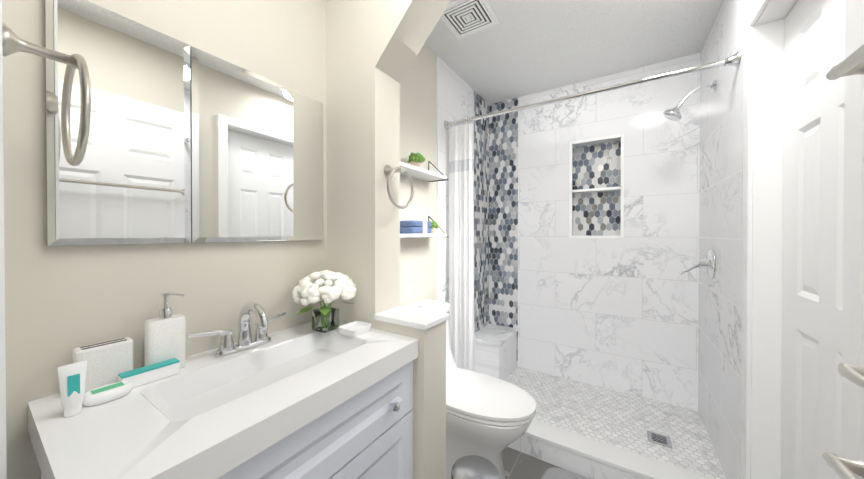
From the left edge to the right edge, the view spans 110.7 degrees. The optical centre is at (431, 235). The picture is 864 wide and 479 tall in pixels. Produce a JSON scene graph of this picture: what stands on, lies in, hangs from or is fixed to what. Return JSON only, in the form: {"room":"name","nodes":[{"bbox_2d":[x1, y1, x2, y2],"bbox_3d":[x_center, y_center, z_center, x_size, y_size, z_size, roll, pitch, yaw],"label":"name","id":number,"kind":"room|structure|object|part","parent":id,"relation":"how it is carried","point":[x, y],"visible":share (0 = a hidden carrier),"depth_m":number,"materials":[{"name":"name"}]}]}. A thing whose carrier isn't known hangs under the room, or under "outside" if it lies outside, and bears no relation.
{"room":"bathroom","nodes":[
{"label":"bathroom","id":0,"kind":"room"},
{"bbox_2d":[2,0,436,478],"bbox_3d":[-0.470,-0.001,1.372,0.110,2.440,3.810,0,0,33],"label":"wall","id":1,"kind":"structure","parent":0,"point":[62,303],"depth_m":0.84,"materials":[{"name":"beige paint"}]},
{"bbox_2d":[44,0,322,245],"bbox_3d":[-0.656,-0.266,0.958,0.021,0.575,0.715,0,0,33],"label":"upper cabinet","id":2,"kind":"object","parent":1,"relation":"attached to","point":[187,143],"visible":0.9,"depth_m":0.83,"materials":[{"name":"silver glass"}]},
{"bbox_2d":[400,216,447,236],"bbox_3d":[-0.101,-0.056,1.705,0.149,0.140,0.523,0,0,33],"label":"shelf","id":3,"kind":"object","parent":1,"relation":"attached to","point":[424,235],"visible":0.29,"depth_m":1.70,"materials":[{"name":"white wood"}]},
{"bbox_2d":[400,220,431,233],"bbox_3d":[-0.093,-0.046,1.718,0.125,0.072,0.200,0,0,33],"label":"towel stack","id":4,"kind":"object","parent":3,"relation":"on","point":[414,227],"visible":0.92,"depth_m":1.65,"materials":[{"name":"blue fabric"}]},
{"bbox_2d":[429,221,438,232],"bbox_3d":[0.004,-0.051,1.881,0.084,0.081,0.080,0,0,33],"label":"plant","id":5,"kind":"object","parent":3,"relation":"on","point":[434,226],"visible":0.69,"depth_m":1.85,"materials":[{"name":"green plant"}]},
{"bbox_2d":[400,161,447,181],"bbox_3d":[-0.101,-0.416,1.702,0.149,0.140,0.523,0,0,33],"label":"shelf","id":6,"kind":"object","parent":1,"relation":"attached to","point":[421,173],"visible":0.44,"depth_m":1.75,"materials":[{"name":"white wood"}]},
{"bbox_2d":[407,152,425,167],"bbox_3d":[-0.089,-0.422,1.713,0.103,0.105,0.115,0,0,33],"label":"plant","id":7,"kind":"object","parent":6,"relation":"on","point":[417,159],"visible":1,"depth_m":1.69,"materials":[{"name":"green plant"}]},
{"bbox_2d":[437,56,473,319],"bbox_3d":[0.193,-0.008,2.295,0.010,2.440,0.580,0,0,33],"label":"wall tile","id":8,"kind":"structure","parent":1,"relation":"attached to","point":[455,96],"depth_m":2.13,"materials":[{"name":"white tile"}]},
{"bbox_2d":[474,91,488,332],"bbox_3d":[0.444,-0.010,2.686,0.010,2.440,0.350,0,0,33],"label":"wall tile","id":9,"kind":"structure","parent":1,"relation":"attached to","point":[481,221],"depth_m":2.67,"materials":[{"name":"grey tile"}]},
{"bbox_2d":[327,312,445,478],"bbox_3d":[-0.202,0.770,1.223,0.510,0.900,0.150,0,0,33],"label":"wall","id":10,"kind":"structure","parent":0,"point":[429,412],"depth_m":1.06,"materials":[{"name":"beige paint"}]},
{"bbox_2d":[374,306,448,329],"bbox_3d":[-0.076,0.310,1.139,0.237,0.020,0.166,0,0,33],"label":"wall cap","id":11,"kind":"object","parent":10,"relation":"on","point":[422,319],"visible":1,"depth_m":1.10,"materials":[{"name":"white stone"}]},
{"bbox_2d":[326,0,450,318],"bbox_3d":[-0.052,-0.450,1.118,0.865,1.540,0.150,0,0,33],"label":"wall","id":12,"kind":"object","parent":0,"point":[373,48],"visible":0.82,"depth_m":1.19,"materials":[{"name":"beige paint"}]},
{"bbox_2d":[384,165,413,208],"bbox_3d":[-0.144,-0.192,1.179,0.076,0.179,0.162,0,0,33],"label":"towel ring","id":13,"kind":"object","parent":12,"relation":"attached to","point":[389,171],"visible":1,"depth_m":1.17,"materials":[{"name":"silver metal"}]},
{"bbox_2d":[424,0,721,103],"bbox_3d":[0.262,-1.243,0.894,1.850,0.050,3.810,0,0,33],"label":"ceiling","id":14,"kind":"structure","parent":0,"point":[524,48],"depth_m":1.89,"materials":[{"name":"white paint"}]},
{"bbox_2d":[440,0,499,38],"bbox_3d":[0.203,-1.214,1.663,0.270,0.017,0.270,0,0,33],"label":"ceiling vent","id":15,"kind":"object","parent":14,"relation":"in","point":[461,18],"visible":1,"depth_m":1.65,"materials":[{"name":"white"}]},
{"bbox_2d":[502,366,726,478],"bbox_3d":[0.262,1.232,0.911,1.850,0.080,3.810,0,0,33],"label":"floor","id":16,"kind":"structure","parent":0,"point":[622,420],"depth_m":1.89,"materials":[{"name":"white tile"}]},
{"bbox_2d":[404,300,535,478],"bbox_3d":[0.156,0.811,1.546,0.738,0.813,0.422,0,0,33],"label":"toilet","id":17,"kind":"object","parent":16,"relation":"on","point":[488,417],"visible":0.4,"depth_m":1.40,"materials":[{"name":"white ceramic"}]},
{"bbox_2d":[451,455,499,478],"bbox_3d":[0.187,1.075,1.189,0.228,0.288,0.196,0,0,33],"label":"trash can","id":18,"kind":"object","parent":16,"relation":"on","point":[472,467],"visible":1,"depth_m":1.20,"materials":[{"name":"silver metal"}]},
{"bbox_2d":[474,332,516,380],"bbox_3d":[0.529,1.020,2.567,0.266,0.320,0.449,0,0,33],"label":"shower bench","id":19,"kind":"object","parent":16,"relation":"on","point":[497,362],"visible":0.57,"depth_m":2.39,"materials":[{"name":"stone"}]},
{"bbox_2d":[474,324,517,346],"bbox_3d":[0.529,0.850,2.560,0.274,0.022,0.459,0,0,33],"label":"bench top","id":20,"kind":"object","parent":19,"relation":"on","point":[494,335],"visible":0.83,"depth_m":2.52,"materials":[{"name":"stone"}]},
{"bbox_2d":[541,468,588,478],"bbox_3d":[0.712,1.210,1.233,0.560,0.017,0.490,0,0,33],"label":"bath mat","id":21,"kind":"object","parent":16,"relation":"on","point":[554,473],"visible":0.97,"depth_m":1.50,"materials":[{"name":"white fabric"}]},
{"bbox_2d":[507,435,643,478],"bbox_3d":[0.667,1.164,1.643,1.498,0.105,0.130,0,0,33],"label":"shower curb","id":22,"kind":"object","parent":16,"relation":"on","point":[566,460],"depth_m":1.54,"materials":[{"name":"stone"}]},
{"bbox_2d":[524,419,712,478],"bbox_3d":[0.666,1.101,1.642,1.498,0.022,0.140,0,0,33],"label":"cap","id":23,"kind":"object","parent":22,"relation":"on","point":[638,465],"visible":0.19,"depth_m":1.49,"materials":[{"name":"white stone"}]},
{"bbox_2d":[647,430,671,447],"bbox_3d":[1.319,1.184,1.735,0.110,0.004,0.110,0,0,33],"label":"shower drain","id":24,"kind":"object","parent":16,"relation":"on","point":[659,439],"visible":1,"depth_m":1.73,"materials":[{"name":"silver metal"}]},
{"bbox_3d":[-0.495,1.177,0.872,0.393,0.090,0.738,0,0,33],"label":"bathroom vanity","id":25,"kind":"object","parent":16,"relation":"on","visible":0},
{"bbox_3d":[-0.470,0.790,0.853,0.453,0.685,0.748,0,0,33],"label":"bathroom vanity","id":26,"kind":"object","parent":25,"relation":"on","visible":0},
{"bbox_2d":[28,318,418,478],"bbox_3d":[-0.458,0.396,0.836,0.491,0.075,0.770,0,0,33],"label":"countertop","id":27,"kind":"structure","parent":26,"relation":"on","point":[206,415],"depth_m":0.63,"materials":[{"name":"white stone"}]},
{"bbox_2d":[58,360,86,416],"bbox_3d":[-0.723,0.309,0.601,0.028,0.100,0.038,0,0,33],"label":"tube","id":28,"kind":"object","parent":27,"relation":"on","point":[72,379],"visible":1,"depth_m":0.59,"materials":[{"name":"white plastic"}]},
{"bbox_2d":[73,337,132,392],"bbox_3d":[-0.773,0.307,0.705,0.044,0.103,0.094,0,0,33],"label":"toothbrush holder","id":29,"kind":"object","parent":27,"relation":"on","point":[108,362],"visible":0.67,"depth_m":0.69,"materials":[{"name":"ceramic"}]},
{"bbox_2d":[82,381,131,405],"bbox_3d":[-0.714,0.347,0.657,0.052,0.023,0.076,0,0,33],"label":"soap bar","id":30,"kind":"object","parent":27,"relation":"on","point":[105,393],"visible":0.94,"depth_m":0.65,"materials":[{"name":"white plastic"}]},
{"bbox_2d":[118,358,179,387],"bbox_3d":[-0.695,0.342,0.738,0.031,0.032,0.106,0,0,33],"label":"soap box","id":31,"kind":"object","parent":27,"relation":"on","point":[150,373],"visible":0.89,"depth_m":0.73,"materials":[{"name":"white plastic"}]},
{"bbox_2d":[144,292,185,367],"bbox_3d":[-0.703,0.255,0.790,0.056,0.205,0.078,0,0,33],"label":"soap dispenser","id":32,"kind":"object","parent":27,"relation":"on","point":[165,335],"visible":0.94,"depth_m":0.78,"materials":[{"name":"ceramic"}]},
{"bbox_2d":[187,302,285,356],"bbox_3d":[-0.551,0.281,0.918,0.151,0.152,0.285,0,0,33],"label":"faucet","id":33,"kind":"object","parent":27,"relation":"on","point":[228,346],"visible":1,"depth_m":0.91,"materials":[{"name":"silver metal"}]},
{"bbox_2d":[292,270,356,332],"bbox_3d":[-0.406,0.243,1.127,0.213,0.225,0.240,0,0,33],"label":"flower vase","id":34,"kind":"object","parent":27,"relation":"on","point":[328,286],"visible":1,"depth_m":1.08,"materials":[{"name":"clear glass"}]},
{"bbox_2d":[338,321,370,336],"bbox_3d":[-0.284,0.344,1.100,0.088,0.022,0.100,0,0,33],"label":"soap dish","id":35,"kind":"object","parent":27,"relation":"on","point":[354,328],"visible":1,"depth_m":1.09,"materials":[{"name":"white ceramic"}]},
{"bbox_2d":[217,361,412,478],"bbox_3d":[-0.259,0.513,0.716,0.048,0.171,0.734,0,0,33],"label":"drawer","id":36,"kind":"object","parent":26,"relation":"attached to","point":[328,444],"depth_m":0.76,"materials":[{"name":"white wood"}]},
{"bbox_3d":[-0.251,0.528,0.711,0.030,0.029,0.527,0,0,33],"label":"vanity knobs","id":37,"kind":"part","parent":36,"relation":"part of","materials":[{"name":"silver metal"}]},
{"bbox_2d":[328,410,412,478],"bbox_3d":[-0.172,0.864,0.882,0.018,0.517,0.365,0,0,33],"label":"door","id":38,"kind":"structure","parent":26,"relation":"attached to","point":[387,454],"depth_m":0.93,"materials":[{"name":"white wood"}]},
{"bbox_2d":[749,0,755,10],"bbox_3d":[0.901,0.005,0.492,0.110,2.440,3.810,0,0,33],"label":"wall","id":39,"kind":"structure","parent":0,"point":[751,2],"depth_m":1.23,"materials":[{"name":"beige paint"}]},
{"bbox_2d":[698,0,748,478],"bbox_3d":[1.565,-0.003,1.637,0.010,2.440,0.905,0,0,33],"label":"wall tile","id":40,"kind":"structure","parent":39,"relation":"attached to","point":[720,236],"depth_m":1.53,"materials":[{"name":"white tile"}]},
{"bbox_2d":[444,51,740,129],"bbox_3d":[0.731,-0.784,1.730,1.498,0.064,0.064,0,0,33],"label":"curtain rod","id":41,"kind":"object","parent":40,"relation":"attached to","point":[734,60],"visible":1,"depth_m":1.57,"materials":[{"name":"silver metal"}]},
{"bbox_2d":[449,116,474,371],"bbox_3d":[0.204,0.123,2.072,0.200,1.862,0.048,0,0,33],"label":"shower curtain","id":42,"kind":"object","parent":41,"relation":"hanging from","point":[461,235],"visible":0.9,"depth_m":2.07,"materials":[{"name":"fabric"}]},
{"bbox_2d":[662,80,716,120],"bbox_3d":[1.479,-0.768,1.726,0.234,0.190,0.100,0,0,33],"label":"shower head","id":43,"kind":"object","parent":40,"relation":"attached to","point":[673,114],"visible":1,"depth_m":1.73},
{"bbox_2d":[679,249,714,278],"bbox_3d":[1.547,0.166,1.760,0.150,0.170,0.170,0,0,33],"label":"shower valve","id":44,"kind":"object","parent":40,"relation":"attached to","point":[708,263],"visible":0.98,"depth_m":1.72,"materials":[{"name":"silver metal"}]},
{"bbox_2d":[750,0,797,478],"bbox_3d":[1.169,0.188,0.904,0.124,2.068,0.646,0,0,33],"label":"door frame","id":45,"kind":"structure","parent":39,"relation":"attached to","point":[767,208],"depth_m":1.17,"materials":[{"name":"white paint"}]},
{"bbox_2d":[741,0,863,478],"bbox_3d":[1.112,0.163,0.940,0.018,2.118,0.746,0,0,33],"label":"door frame","id":46,"kind":"structure","parent":39,"relation":"attached to","point":[853,103],"depth_m":0.67,"materials":[{"name":"white"}]},
{"bbox_2d":[781,0,844,478],"bbox_3d":[1.198,0.195,0.885,0.035,2.038,0.604,0,0,33],"label":"closet door","id":47,"kind":"structure","parent":39,"relation":"in","point":[812,245],"depth_m":0.97,"materials":[{"name":"white wood"}]},
{"bbox_3d":[1.209,-0.009,2.480,1.740,2.440,0.130,0,0,33],"label":"wall","id":48,"kind":"structure","parent":0,"visible":0},
{"bbox_2d":[489,98,517,365],"bbox_3d":[0.656,-0.011,2.752,0.275,2.440,0.010,0,0,33],"label":"wall tile","id":49,"kind":"structure","parent":48,"relation":"attached to","point":[503,219],"depth_m":2.74,"materials":[{"name":"tile"}]},
{"bbox_2d":[572,141,620,235],"bbox_3d":[1.312,-0.368,2.388,0.350,0.760,0.110,0,0,33],"label":"shower niche","id":50,"kind":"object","parent":48,"relation":"in","point":[596,213],"depth_m":2.43,"materials":[{"name":"tile"}]},
{"bbox_2d":[569,134,623,237],"bbox_3d":[1.310,-0.368,2.384,0.374,0.784,0.107,0,0,33],"label":"trim","id":51,"kind":"structure","parent":48,"relation":"attached to","point":[606,139],"depth_m":2.34,"materials":[{"name":"white"}]},
{"bbox_2d":[518,53,699,409],"bbox_3d":[1.287,-0.008,2.347,1.225,2.440,0.010,0,0,33],"label":"wall tile","id":52,"kind":"structure","parent":48,"relation":"attached to","point":[620,314],"depth_m":2.25,"materials":[{"name":"white tile"}]},
{"bbox_3d":[-0.332,0.007,0.181,1.630,2.440,0.120,0,0,33],"label":"wall","id":53,"kind":"structure","parent":0,"visible":0},
{"bbox_2d":[0,0,6,478],"bbox_3d":[-0.219,0.197,0.113,1.275,2.060,0.137,0,0,33],"label":"door frame","id":54,"kind":"structure","parent":53,"relation":"attached to","point":[3,466],"depth_m":0.49,"materials":[{"name":"white"}]},
{"bbox_2d":[2,23,90,165],"bbox_3d":[-0.716,-0.250,0.553,0.212,0.229,0.092,0,0,33],"label":"towel ring","id":55,"kind":"object","parent":53,"relation":"attached to","point":[12,42],"visible":1,"depth_m":0.54,"materials":[{"name":"silver metal"}]},
{"bbox_2d":[838,3,863,478],"bbox_3d":[0.534,0.207,0.196,0.087,2.020,0.800,0,0,33],"label":"entry door","id":56,"kind":"structure","parent":53,"relation":"in","point":[861,432],"depth_m":0.52,"materials":[{"name":"white wood"}]},
{"bbox_2d":[822,44,863,478],"bbox_3d":[0.538,0.057,0.241,0.059,0.708,0.648,0,0,33],"label":"towel rail","id":57,"kind":"object","parent":56,"relation":"attached to","point":[849,65],"visible":1,"depth_m":0.49,"materials":[{"name":"silver metal"}]},
{"bbox_3d":[0.690,0.225,0.471,0.051,0.062,0.102,0,0,33],"label":"entry door handle","id":58,"kind":"part","parent":56,"relation":"part of","materials":[{"name":"silver metal"}]}
]}

